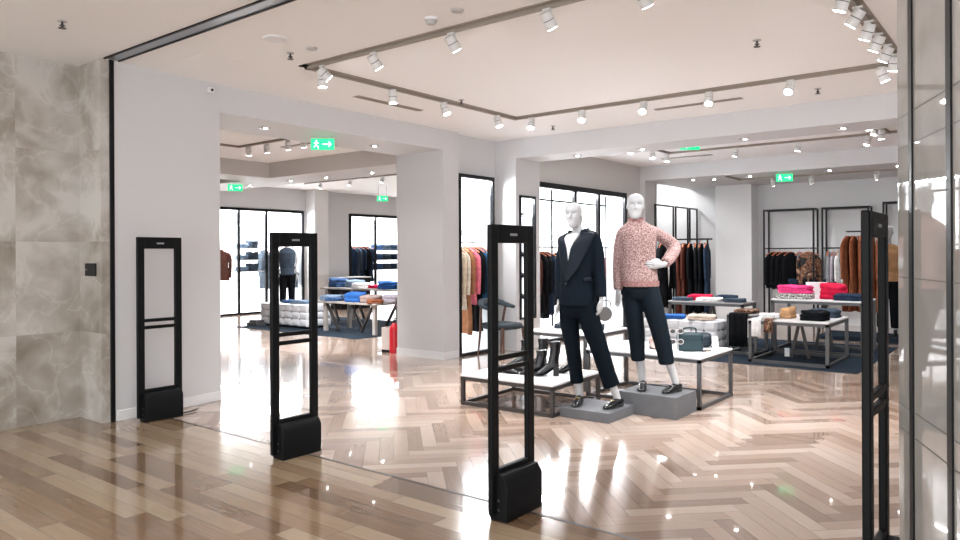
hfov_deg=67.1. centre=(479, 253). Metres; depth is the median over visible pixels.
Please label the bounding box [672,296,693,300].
sweater
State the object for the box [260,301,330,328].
ottoman
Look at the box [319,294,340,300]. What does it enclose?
jeans
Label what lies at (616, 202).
window
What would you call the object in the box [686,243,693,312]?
dress
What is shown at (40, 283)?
wall
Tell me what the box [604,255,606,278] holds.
coat
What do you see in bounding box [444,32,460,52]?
spotlight
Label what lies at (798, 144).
spotlight
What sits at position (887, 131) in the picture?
track
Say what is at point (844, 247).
coat
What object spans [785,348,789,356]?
price tag
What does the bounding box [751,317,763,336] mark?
scarf
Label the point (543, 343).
boot
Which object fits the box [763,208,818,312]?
clothes rack
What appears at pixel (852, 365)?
rug
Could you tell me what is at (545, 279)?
coat
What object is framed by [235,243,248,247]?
jeans
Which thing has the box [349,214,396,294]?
box
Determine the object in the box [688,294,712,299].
sweater
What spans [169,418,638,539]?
trim
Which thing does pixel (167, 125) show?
wall
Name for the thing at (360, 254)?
jacket
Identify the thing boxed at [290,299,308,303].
jeans
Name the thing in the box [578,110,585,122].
spotlight
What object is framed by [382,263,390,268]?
jeans
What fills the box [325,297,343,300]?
jeans
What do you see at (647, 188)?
pilaster
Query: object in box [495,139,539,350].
wall
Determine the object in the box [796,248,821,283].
blouse
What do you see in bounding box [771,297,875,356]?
display table
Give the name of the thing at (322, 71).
spotlight
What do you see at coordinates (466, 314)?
coat
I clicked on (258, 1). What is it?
trim
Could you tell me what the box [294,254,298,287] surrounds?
coat
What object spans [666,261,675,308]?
dress
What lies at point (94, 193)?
wall
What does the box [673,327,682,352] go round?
stand
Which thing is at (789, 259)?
jacket
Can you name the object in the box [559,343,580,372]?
boot
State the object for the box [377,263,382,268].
jeans
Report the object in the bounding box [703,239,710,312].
dress
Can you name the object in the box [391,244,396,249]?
jeans
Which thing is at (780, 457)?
floor
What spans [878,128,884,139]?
spotlight
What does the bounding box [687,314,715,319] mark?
folded knit
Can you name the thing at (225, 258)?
leather jacket
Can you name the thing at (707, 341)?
shoulder bag
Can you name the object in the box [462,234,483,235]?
glass shelf
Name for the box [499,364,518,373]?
loafer
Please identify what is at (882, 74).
spotlight
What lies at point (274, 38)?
ceiling speaker
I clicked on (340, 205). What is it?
wall
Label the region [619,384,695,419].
plinth
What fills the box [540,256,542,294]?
coat
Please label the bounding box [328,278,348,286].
jeans
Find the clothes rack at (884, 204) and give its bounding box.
[882,201,897,214]
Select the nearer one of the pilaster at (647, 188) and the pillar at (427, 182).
the pillar at (427, 182)
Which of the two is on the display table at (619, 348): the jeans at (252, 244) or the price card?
the price card
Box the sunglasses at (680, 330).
[669,328,683,333]
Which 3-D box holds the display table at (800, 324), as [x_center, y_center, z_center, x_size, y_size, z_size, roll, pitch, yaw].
[4.185,1.114,9.497,0.960,0.555,1.100,0,0,38]
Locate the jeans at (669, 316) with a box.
[665,314,685,318]
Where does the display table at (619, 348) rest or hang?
on the floor
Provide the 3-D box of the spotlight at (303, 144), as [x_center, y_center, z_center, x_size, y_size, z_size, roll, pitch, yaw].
[-2.471,-1.556,10.145,0.082,0.145,0.116,0,0,4]
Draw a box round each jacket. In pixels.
[220,249,231,280]
[352,244,362,275]
[352,247,357,275]
[356,245,366,275]
[360,246,371,275]
[364,245,374,281]
[462,247,470,309]
[468,244,480,304]
[477,242,486,306]
[764,250,775,287]
[770,252,780,288]
[775,249,786,288]
[782,250,796,284]
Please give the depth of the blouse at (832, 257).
13.81 m
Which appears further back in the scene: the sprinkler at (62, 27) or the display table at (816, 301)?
the display table at (816, 301)
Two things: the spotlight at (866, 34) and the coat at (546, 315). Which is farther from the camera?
the coat at (546, 315)
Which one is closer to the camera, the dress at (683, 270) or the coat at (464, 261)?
the coat at (464, 261)
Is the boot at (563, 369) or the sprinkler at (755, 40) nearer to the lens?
the sprinkler at (755, 40)
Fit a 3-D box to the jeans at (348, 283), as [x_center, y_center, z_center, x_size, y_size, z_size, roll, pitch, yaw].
[-2.586,0.611,15.005,0.338,0.161,0.350,0,0,42]
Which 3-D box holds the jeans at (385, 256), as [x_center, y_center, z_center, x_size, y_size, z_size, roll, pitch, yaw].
[-2.775,0.077,21.283,0.296,0.170,0.286,0,0,38]
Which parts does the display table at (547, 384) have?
leg, rail frame, floor rail frame, leg, leg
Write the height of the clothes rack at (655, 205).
2.380 m
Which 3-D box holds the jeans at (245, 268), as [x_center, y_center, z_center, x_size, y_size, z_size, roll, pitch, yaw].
[-5.751,0.360,17.490,0.310,0.113,0.251,0,0,38]
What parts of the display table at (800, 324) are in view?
leg, leg, rail frame, floor rail frame, leg, leg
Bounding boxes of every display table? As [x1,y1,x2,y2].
[318,300,396,334]
[320,287,396,321]
[461,364,600,417]
[534,326,628,390]
[586,340,732,410]
[668,300,755,347]
[727,312,767,355]
[748,314,848,368]
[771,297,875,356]
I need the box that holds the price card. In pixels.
[712,337,718,348]
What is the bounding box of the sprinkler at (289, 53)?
[287,52,293,59]
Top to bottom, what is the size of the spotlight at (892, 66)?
0.145 m
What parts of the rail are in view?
post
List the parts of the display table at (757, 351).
leg, floor rail frame, leg, leg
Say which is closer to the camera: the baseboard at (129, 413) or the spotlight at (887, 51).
the spotlight at (887, 51)
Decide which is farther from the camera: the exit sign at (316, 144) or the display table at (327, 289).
the display table at (327, 289)
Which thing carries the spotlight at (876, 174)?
attached to the track at (730, 177)
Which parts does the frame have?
post, post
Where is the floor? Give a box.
[0,304,899,539]
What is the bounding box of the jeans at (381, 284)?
[377,281,396,288]
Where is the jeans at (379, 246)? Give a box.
[371,244,382,249]
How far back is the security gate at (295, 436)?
5.10 m
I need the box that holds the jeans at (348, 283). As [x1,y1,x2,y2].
[345,279,364,287]
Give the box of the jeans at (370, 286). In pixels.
[368,285,377,288]
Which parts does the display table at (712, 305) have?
leg, leg, rail frame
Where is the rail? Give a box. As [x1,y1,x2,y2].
[677,238,711,313]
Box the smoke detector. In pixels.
[424,16,437,25]
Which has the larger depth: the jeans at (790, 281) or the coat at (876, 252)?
the jeans at (790, 281)
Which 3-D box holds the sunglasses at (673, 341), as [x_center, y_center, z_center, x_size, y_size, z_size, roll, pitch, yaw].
[1.872,0.835,6.951,0.143,0.055,0.137,0,0,2]
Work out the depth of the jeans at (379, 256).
20.92 m
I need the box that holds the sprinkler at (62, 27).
[57,20,66,29]
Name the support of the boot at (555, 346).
on the display table at (547, 384)
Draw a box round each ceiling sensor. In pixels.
[306,46,316,50]
[451,8,463,13]
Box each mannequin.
[279,247,298,300]
[555,202,623,409]
[613,194,682,393]
[877,225,898,337]
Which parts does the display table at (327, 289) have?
leg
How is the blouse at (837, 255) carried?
hanging from the clothes rack at (826, 248)
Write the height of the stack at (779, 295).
0.091 m
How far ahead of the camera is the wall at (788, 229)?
14.61 m
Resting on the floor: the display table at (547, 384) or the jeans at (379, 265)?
the display table at (547, 384)
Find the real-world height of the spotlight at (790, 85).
0.144 m
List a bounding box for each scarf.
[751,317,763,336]
[764,318,775,332]
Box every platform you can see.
[247,319,265,325]
[819,330,898,343]
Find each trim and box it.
[103,0,295,61]
[109,60,115,421]
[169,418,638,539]
[897,81,959,473]
[907,0,954,539]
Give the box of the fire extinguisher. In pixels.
[389,317,396,353]
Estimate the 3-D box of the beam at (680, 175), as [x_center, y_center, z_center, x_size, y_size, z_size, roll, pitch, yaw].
[7.876,-1.571,11.833,10.220,0.273,2.450,0,0,38]
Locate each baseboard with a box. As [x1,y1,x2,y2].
[117,391,220,420]
[397,348,458,359]
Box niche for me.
[519,195,536,319]
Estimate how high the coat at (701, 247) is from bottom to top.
1.301 m
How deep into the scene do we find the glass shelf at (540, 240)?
11.69 m
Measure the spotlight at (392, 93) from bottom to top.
0.138 m
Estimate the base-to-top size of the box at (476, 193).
2.535 m
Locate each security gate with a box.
[136,237,182,422]
[269,232,320,460]
[487,224,541,522]
[861,210,899,539]
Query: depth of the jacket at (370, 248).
20.63 m
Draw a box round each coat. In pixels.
[257,247,269,288]
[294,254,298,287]
[462,244,475,334]
[462,250,466,303]
[472,244,485,331]
[540,247,552,318]
[540,252,548,313]
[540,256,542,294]
[544,247,555,314]
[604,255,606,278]
[656,243,668,306]
[840,232,850,311]
[848,236,857,311]
[857,236,860,311]
[873,238,875,298]
[875,238,877,312]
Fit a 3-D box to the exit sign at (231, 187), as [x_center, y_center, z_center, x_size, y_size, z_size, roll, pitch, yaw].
[-4.706,-1.291,13.927,0.270,0.167,0.028,0,0,-22]
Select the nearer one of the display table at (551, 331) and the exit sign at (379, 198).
the display table at (551, 331)
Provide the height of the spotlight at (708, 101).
0.146 m
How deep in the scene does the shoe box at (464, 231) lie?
10.42 m
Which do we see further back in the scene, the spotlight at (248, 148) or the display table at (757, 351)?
the spotlight at (248, 148)
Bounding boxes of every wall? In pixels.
[0,51,79,430]
[78,58,110,423]
[114,61,220,420]
[220,187,396,299]
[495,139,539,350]
[540,157,656,249]
[657,177,897,327]
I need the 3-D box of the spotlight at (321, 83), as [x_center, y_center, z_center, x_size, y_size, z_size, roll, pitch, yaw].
[-1.416,-1.564,6.512,0.082,0.139,0.085,0,0,38]
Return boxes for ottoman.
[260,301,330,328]
[644,317,726,347]
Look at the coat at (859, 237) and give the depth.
11.05 m
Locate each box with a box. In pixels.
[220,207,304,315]
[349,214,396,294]
[382,326,389,352]
[459,173,494,356]
[462,229,469,233]
[601,320,613,327]
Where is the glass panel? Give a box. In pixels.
[897,0,959,539]
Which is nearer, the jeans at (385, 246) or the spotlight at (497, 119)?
the spotlight at (497, 119)
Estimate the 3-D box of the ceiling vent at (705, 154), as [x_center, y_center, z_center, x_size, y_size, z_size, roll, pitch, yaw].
[3.589,-1.682,12.593,0.900,0.010,0.150,0,0,38]
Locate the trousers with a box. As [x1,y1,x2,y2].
[729,312,751,346]
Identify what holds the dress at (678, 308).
hanging from the rail
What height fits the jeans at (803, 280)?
0.102 m
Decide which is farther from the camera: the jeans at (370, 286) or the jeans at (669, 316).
the jeans at (370, 286)
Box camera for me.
[207,87,214,92]
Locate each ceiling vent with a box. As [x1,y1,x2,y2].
[353,95,421,110]
[654,97,742,110]
[661,154,711,159]
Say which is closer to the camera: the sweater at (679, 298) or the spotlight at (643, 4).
the spotlight at (643, 4)
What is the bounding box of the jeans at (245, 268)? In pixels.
[235,266,248,270]
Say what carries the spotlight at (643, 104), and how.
attached to the track at (312, 66)
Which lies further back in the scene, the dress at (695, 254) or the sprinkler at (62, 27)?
the dress at (695, 254)
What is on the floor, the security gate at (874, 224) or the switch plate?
the security gate at (874, 224)
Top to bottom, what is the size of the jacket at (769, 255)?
0.823 m
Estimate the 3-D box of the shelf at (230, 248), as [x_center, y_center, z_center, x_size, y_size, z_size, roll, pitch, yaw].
[-5.660,-0.133,17.613,0.400,0.020,0.680,0,0,38]
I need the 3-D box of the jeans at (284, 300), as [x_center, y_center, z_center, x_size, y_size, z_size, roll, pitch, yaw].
[-3.803,0.941,14.504,0.306,0.057,0.363,0,0,-37]
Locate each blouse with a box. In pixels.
[795,248,801,274]
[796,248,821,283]
[825,251,830,282]
[830,251,835,282]
[834,249,840,283]
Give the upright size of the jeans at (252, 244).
0.193 m
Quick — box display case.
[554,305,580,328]
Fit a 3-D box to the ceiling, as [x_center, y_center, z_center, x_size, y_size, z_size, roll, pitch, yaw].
[0.299,-1.722,9.295,21.000,0.100,27.000,0,0,38]
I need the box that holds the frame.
[540,190,606,325]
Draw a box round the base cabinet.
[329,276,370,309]
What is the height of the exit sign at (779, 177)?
0.162 m
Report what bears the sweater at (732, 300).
on the display table at (712, 305)
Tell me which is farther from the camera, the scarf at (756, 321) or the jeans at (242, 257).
the jeans at (242, 257)
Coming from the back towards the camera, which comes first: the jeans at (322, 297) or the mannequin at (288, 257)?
the mannequin at (288, 257)
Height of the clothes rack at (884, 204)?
2.340 m
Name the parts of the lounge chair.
leg, backrest, seat, leg, leg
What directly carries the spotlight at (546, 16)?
attached to the track at (312, 66)
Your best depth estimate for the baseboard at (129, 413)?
6.80 m
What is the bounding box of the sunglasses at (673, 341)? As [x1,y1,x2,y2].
[671,339,683,344]
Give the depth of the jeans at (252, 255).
17.61 m
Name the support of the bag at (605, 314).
on the box at (610, 323)
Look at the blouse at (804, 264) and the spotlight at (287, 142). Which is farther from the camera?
the blouse at (804, 264)
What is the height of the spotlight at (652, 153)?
0.143 m
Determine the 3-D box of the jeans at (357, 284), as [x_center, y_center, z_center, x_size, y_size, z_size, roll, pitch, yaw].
[-2.394,0.633,14.664,0.346,0.114,0.343,0,0,-36]
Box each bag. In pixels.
[599,300,611,320]
[676,327,703,350]
[700,332,711,346]
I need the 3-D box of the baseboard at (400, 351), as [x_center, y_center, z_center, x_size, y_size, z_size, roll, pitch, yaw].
[-0.735,1.373,10.095,0.882,0.100,0.318,0,0,38]
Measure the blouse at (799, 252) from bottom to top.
0.663 m
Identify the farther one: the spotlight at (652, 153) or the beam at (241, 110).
the spotlight at (652, 153)
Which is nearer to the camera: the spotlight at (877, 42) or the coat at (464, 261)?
the spotlight at (877, 42)
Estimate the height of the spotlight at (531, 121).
0.145 m
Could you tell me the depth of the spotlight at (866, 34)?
5.12 m
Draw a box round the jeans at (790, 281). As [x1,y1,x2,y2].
[788,278,797,283]
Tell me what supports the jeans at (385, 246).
on the shelf
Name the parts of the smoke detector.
plate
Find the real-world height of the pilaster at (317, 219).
3.090 m
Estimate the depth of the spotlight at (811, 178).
12.94 m
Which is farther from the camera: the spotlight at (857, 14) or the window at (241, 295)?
the window at (241, 295)
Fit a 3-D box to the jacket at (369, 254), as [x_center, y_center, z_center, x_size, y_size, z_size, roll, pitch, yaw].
[-3.342,0.249,20.547,0.546,1.081,0.184,0,0,3]
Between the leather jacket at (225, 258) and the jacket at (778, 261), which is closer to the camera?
the jacket at (778, 261)
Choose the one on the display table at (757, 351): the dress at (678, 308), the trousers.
the trousers
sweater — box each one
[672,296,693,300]
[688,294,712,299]
[695,297,722,301]
[715,294,738,300]
[724,298,747,302]
[760,313,780,318]
[778,284,814,293]
[780,306,796,318]
[800,309,830,320]
[811,308,841,317]
[819,283,847,298]
[832,293,860,300]
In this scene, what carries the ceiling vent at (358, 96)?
in the ceiling
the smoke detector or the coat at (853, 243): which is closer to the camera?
the smoke detector
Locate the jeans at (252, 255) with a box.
[245,252,257,258]
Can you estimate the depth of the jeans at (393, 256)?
21.40 m
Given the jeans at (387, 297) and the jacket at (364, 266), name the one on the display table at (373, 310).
the jeans at (387, 297)
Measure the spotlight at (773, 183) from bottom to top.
0.145 m
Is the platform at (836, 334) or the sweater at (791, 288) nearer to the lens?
the sweater at (791, 288)
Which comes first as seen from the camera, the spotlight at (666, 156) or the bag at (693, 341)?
the bag at (693, 341)
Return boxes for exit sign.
[228,182,242,190]
[311,136,333,149]
[377,186,387,200]
[680,146,699,149]
[776,172,792,181]
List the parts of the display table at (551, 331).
rail frame, leg, leg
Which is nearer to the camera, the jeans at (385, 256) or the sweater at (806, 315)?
the sweater at (806, 315)
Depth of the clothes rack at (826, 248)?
13.92 m
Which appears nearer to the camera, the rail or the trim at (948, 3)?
the trim at (948, 3)
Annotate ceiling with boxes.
[0,0,897,197]
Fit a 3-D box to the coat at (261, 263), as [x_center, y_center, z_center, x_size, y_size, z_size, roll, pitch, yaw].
[-5.357,0.344,17.979,0.466,1.051,0.229,0,0,34]
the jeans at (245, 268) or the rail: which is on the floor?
the rail
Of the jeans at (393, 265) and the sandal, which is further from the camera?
the jeans at (393, 265)
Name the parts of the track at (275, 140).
slot trim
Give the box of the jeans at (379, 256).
[377,254,382,259]
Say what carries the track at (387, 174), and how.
attached to the ceiling
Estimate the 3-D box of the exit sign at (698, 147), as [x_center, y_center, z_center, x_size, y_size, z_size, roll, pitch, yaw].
[2.879,-1.556,9.938,0.270,0.255,0.028,0,0,-2]
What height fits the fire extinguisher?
0.519 m
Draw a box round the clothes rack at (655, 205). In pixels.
[654,204,697,315]
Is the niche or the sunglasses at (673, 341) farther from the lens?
the niche
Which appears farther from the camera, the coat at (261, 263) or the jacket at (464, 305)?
the coat at (261, 263)
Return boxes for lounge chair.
[477,298,523,354]
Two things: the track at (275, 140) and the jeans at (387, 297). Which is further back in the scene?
the jeans at (387, 297)
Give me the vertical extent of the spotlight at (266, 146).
0.145 m
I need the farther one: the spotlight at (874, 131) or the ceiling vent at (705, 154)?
the ceiling vent at (705, 154)
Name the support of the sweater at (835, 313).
on the display table at (800, 324)
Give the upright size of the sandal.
0.110 m
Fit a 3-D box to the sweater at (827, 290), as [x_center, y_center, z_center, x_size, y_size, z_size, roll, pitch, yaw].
[5.050,0.526,10.342,0.355,0.230,0.370,0,0,34]
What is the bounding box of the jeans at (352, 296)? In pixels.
[344,291,365,301]
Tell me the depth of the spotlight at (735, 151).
11.32 m
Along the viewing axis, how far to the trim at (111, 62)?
6.18 m
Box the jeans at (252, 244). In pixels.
[245,240,257,247]
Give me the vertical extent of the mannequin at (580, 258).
1.779 m
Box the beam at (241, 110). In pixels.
[219,85,442,154]
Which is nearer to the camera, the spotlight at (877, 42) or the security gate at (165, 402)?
the spotlight at (877, 42)
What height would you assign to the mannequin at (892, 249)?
1.774 m
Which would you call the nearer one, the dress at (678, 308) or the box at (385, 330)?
the box at (385, 330)
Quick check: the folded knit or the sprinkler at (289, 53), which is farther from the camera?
the folded knit
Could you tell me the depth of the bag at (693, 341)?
6.92 m
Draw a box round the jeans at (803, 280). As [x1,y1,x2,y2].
[802,279,817,283]
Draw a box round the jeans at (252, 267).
[245,263,257,270]
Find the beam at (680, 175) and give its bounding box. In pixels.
[640,145,897,188]
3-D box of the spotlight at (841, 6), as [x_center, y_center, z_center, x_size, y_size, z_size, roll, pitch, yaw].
[2.265,-1.578,4.525,0.082,0.145,0.119,0,0,-36]
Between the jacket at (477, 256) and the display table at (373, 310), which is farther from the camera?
the display table at (373, 310)
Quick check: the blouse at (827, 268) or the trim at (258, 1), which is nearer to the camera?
the trim at (258, 1)
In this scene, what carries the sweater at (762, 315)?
on the display table at (800, 324)
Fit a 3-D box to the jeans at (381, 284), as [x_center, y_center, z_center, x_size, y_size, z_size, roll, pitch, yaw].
[-1.809,0.608,14.204,0.350,0.160,0.357,0,0,-34]
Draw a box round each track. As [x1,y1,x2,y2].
[220,139,287,147]
[299,0,896,119]
[304,174,396,183]
[657,128,897,153]
[725,168,897,180]
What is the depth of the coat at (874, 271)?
11.00 m
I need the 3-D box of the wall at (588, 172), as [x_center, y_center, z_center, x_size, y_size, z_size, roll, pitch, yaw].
[1.814,-0.134,13.173,0.980,3.090,4.440,0,0,38]
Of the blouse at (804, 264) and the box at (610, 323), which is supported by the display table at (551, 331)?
the box at (610, 323)
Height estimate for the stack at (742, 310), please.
0.057 m
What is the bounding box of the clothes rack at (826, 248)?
[821,206,872,307]
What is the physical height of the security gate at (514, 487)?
1.578 m
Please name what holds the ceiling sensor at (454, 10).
attached to the ceiling
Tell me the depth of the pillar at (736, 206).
14.95 m
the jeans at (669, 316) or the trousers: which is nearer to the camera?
the trousers
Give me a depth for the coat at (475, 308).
10.44 m
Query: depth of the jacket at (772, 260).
14.49 m
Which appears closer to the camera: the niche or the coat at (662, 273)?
the niche
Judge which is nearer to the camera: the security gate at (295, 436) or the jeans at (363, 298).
the security gate at (295, 436)
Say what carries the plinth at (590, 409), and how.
on the floor
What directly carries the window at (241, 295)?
attached to the wall at (340, 205)
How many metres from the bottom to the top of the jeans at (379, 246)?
0.169 m
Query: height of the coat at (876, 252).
1.253 m
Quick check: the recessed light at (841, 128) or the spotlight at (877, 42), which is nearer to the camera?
the spotlight at (877, 42)
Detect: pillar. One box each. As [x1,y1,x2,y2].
[397,130,495,352]
[715,184,757,319]
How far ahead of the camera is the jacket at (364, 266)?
20.36 m
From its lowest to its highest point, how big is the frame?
2.500 m
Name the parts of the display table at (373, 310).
leg, leg, leg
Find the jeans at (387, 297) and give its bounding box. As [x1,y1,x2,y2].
[381,294,396,301]
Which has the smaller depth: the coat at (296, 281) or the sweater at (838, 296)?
the sweater at (838, 296)
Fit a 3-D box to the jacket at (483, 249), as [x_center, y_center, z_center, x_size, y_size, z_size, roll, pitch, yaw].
[-0.015,0.308,10.631,0.436,0.960,0.123,0,0,40]
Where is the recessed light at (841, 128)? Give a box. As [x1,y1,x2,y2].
[836,127,848,129]
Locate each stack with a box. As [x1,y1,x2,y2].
[734,308,759,313]
[777,293,815,298]
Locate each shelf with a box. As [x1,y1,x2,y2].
[230,248,263,248]
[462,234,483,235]
[540,240,613,242]
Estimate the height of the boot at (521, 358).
0.273 m
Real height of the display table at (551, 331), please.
0.585 m
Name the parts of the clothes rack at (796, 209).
hanging rail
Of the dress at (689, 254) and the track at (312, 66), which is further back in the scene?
the dress at (689, 254)
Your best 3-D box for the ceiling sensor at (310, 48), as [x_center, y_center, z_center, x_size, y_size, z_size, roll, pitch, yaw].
[-1.359,-1.657,5.856,0.090,0.012,0.090,0,0,38]
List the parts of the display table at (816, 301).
leg, leg, rail frame, floor rail frame, leg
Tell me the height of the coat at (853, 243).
1.251 m
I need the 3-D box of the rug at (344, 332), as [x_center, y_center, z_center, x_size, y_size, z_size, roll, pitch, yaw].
[-2.595,1.429,14.252,3.500,0.008,2.700,0,0,38]
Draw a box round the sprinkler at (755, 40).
[753,39,760,47]
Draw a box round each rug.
[238,317,391,338]
[710,338,897,373]
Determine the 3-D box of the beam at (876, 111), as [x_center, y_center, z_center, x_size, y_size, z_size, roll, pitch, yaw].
[4.689,-1.556,7.686,10.110,0.273,0.630,0,0,38]
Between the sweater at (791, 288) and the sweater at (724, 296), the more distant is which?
the sweater at (724, 296)
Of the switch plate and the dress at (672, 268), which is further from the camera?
the dress at (672, 268)
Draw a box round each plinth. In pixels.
[560,398,633,423]
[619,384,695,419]
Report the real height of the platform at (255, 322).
0.120 m
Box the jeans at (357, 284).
[351,282,370,287]
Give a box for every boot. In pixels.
[507,339,523,363]
[520,349,546,374]
[534,338,548,364]
[534,341,560,375]
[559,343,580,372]
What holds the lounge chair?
on the floor
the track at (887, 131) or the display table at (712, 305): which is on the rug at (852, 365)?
the display table at (712, 305)
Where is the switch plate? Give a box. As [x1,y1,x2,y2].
[85,263,96,275]
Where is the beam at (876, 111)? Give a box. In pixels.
[516,92,897,161]
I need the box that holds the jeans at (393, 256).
[391,254,396,258]
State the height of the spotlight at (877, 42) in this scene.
0.145 m
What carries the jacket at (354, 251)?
hanging from the rail
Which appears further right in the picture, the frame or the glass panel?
the glass panel
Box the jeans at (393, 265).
[391,263,396,268]
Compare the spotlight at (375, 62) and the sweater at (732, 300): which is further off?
the sweater at (732, 300)
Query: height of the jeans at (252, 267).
0.193 m
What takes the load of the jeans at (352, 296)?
on the display table at (373, 310)
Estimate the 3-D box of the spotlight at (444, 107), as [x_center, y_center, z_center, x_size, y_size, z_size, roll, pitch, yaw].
[-0.377,-1.565,7.821,0.119,0.145,0.082,0,0,22]
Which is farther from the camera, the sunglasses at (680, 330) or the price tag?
the price tag
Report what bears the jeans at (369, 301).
on the display table at (373, 310)
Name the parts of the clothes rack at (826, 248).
hanging rail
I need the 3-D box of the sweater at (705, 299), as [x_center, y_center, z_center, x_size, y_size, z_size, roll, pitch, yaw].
[3.531,0.697,11.157,0.394,0.063,0.267,0,0,33]
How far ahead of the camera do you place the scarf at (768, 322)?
9.17 m
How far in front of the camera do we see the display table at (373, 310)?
13.22 m
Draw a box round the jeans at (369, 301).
[366,299,383,303]
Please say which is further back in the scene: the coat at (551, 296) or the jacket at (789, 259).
the jacket at (789, 259)
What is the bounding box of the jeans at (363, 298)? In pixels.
[360,294,381,302]
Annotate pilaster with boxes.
[306,189,328,300]
[640,181,654,317]
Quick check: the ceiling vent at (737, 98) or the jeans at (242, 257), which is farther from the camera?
the jeans at (242, 257)
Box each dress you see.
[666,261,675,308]
[676,240,681,313]
[680,239,688,313]
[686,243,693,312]
[692,239,697,312]
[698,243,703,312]
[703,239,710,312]
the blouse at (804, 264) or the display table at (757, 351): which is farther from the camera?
the blouse at (804, 264)
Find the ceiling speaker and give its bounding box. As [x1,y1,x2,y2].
[263,34,287,42]
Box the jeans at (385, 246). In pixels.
[383,244,390,249]
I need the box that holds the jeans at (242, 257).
[235,255,248,259]
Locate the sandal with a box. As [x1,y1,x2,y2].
[649,336,654,349]
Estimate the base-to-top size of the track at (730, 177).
0.030 m
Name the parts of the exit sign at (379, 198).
sign panel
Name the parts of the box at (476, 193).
lit panel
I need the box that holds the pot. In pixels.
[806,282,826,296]
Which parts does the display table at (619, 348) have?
leg, leg, rail frame, floor rail frame, leg, leg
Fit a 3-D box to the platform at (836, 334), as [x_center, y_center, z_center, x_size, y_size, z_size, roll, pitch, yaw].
[6.509,1.354,11.678,1.800,0.070,0.900,0,0,38]
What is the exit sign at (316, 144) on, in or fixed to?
hanging from the beam at (241, 110)
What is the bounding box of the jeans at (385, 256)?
[383,254,390,258]
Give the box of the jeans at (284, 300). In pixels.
[280,299,296,302]
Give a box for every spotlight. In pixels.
[246,146,251,155]
[264,143,269,152]
[285,140,290,149]
[300,141,306,147]
[316,65,331,81]
[318,75,326,87]
[367,52,382,70]
[389,89,396,103]
[440,102,449,115]
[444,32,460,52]
[494,115,502,127]
[527,117,534,129]
[539,7,556,30]
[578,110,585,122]
[637,0,652,8]
[639,101,647,113]
[650,151,654,158]
[664,153,668,161]
[704,91,712,105]
[732,148,738,156]
[770,178,775,185]
[784,79,795,94]
[794,142,801,151]
[808,176,813,183]
[833,0,850,12]
[845,5,865,28]
[858,20,876,41]
[863,135,871,145]
[868,32,885,52]
[870,129,878,135]
[874,171,879,179]
[875,66,889,82]
[877,44,894,62]
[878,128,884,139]
[888,53,896,70]
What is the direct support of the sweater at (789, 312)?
on the display table at (800, 324)
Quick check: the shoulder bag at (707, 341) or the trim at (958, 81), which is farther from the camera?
the shoulder bag at (707, 341)

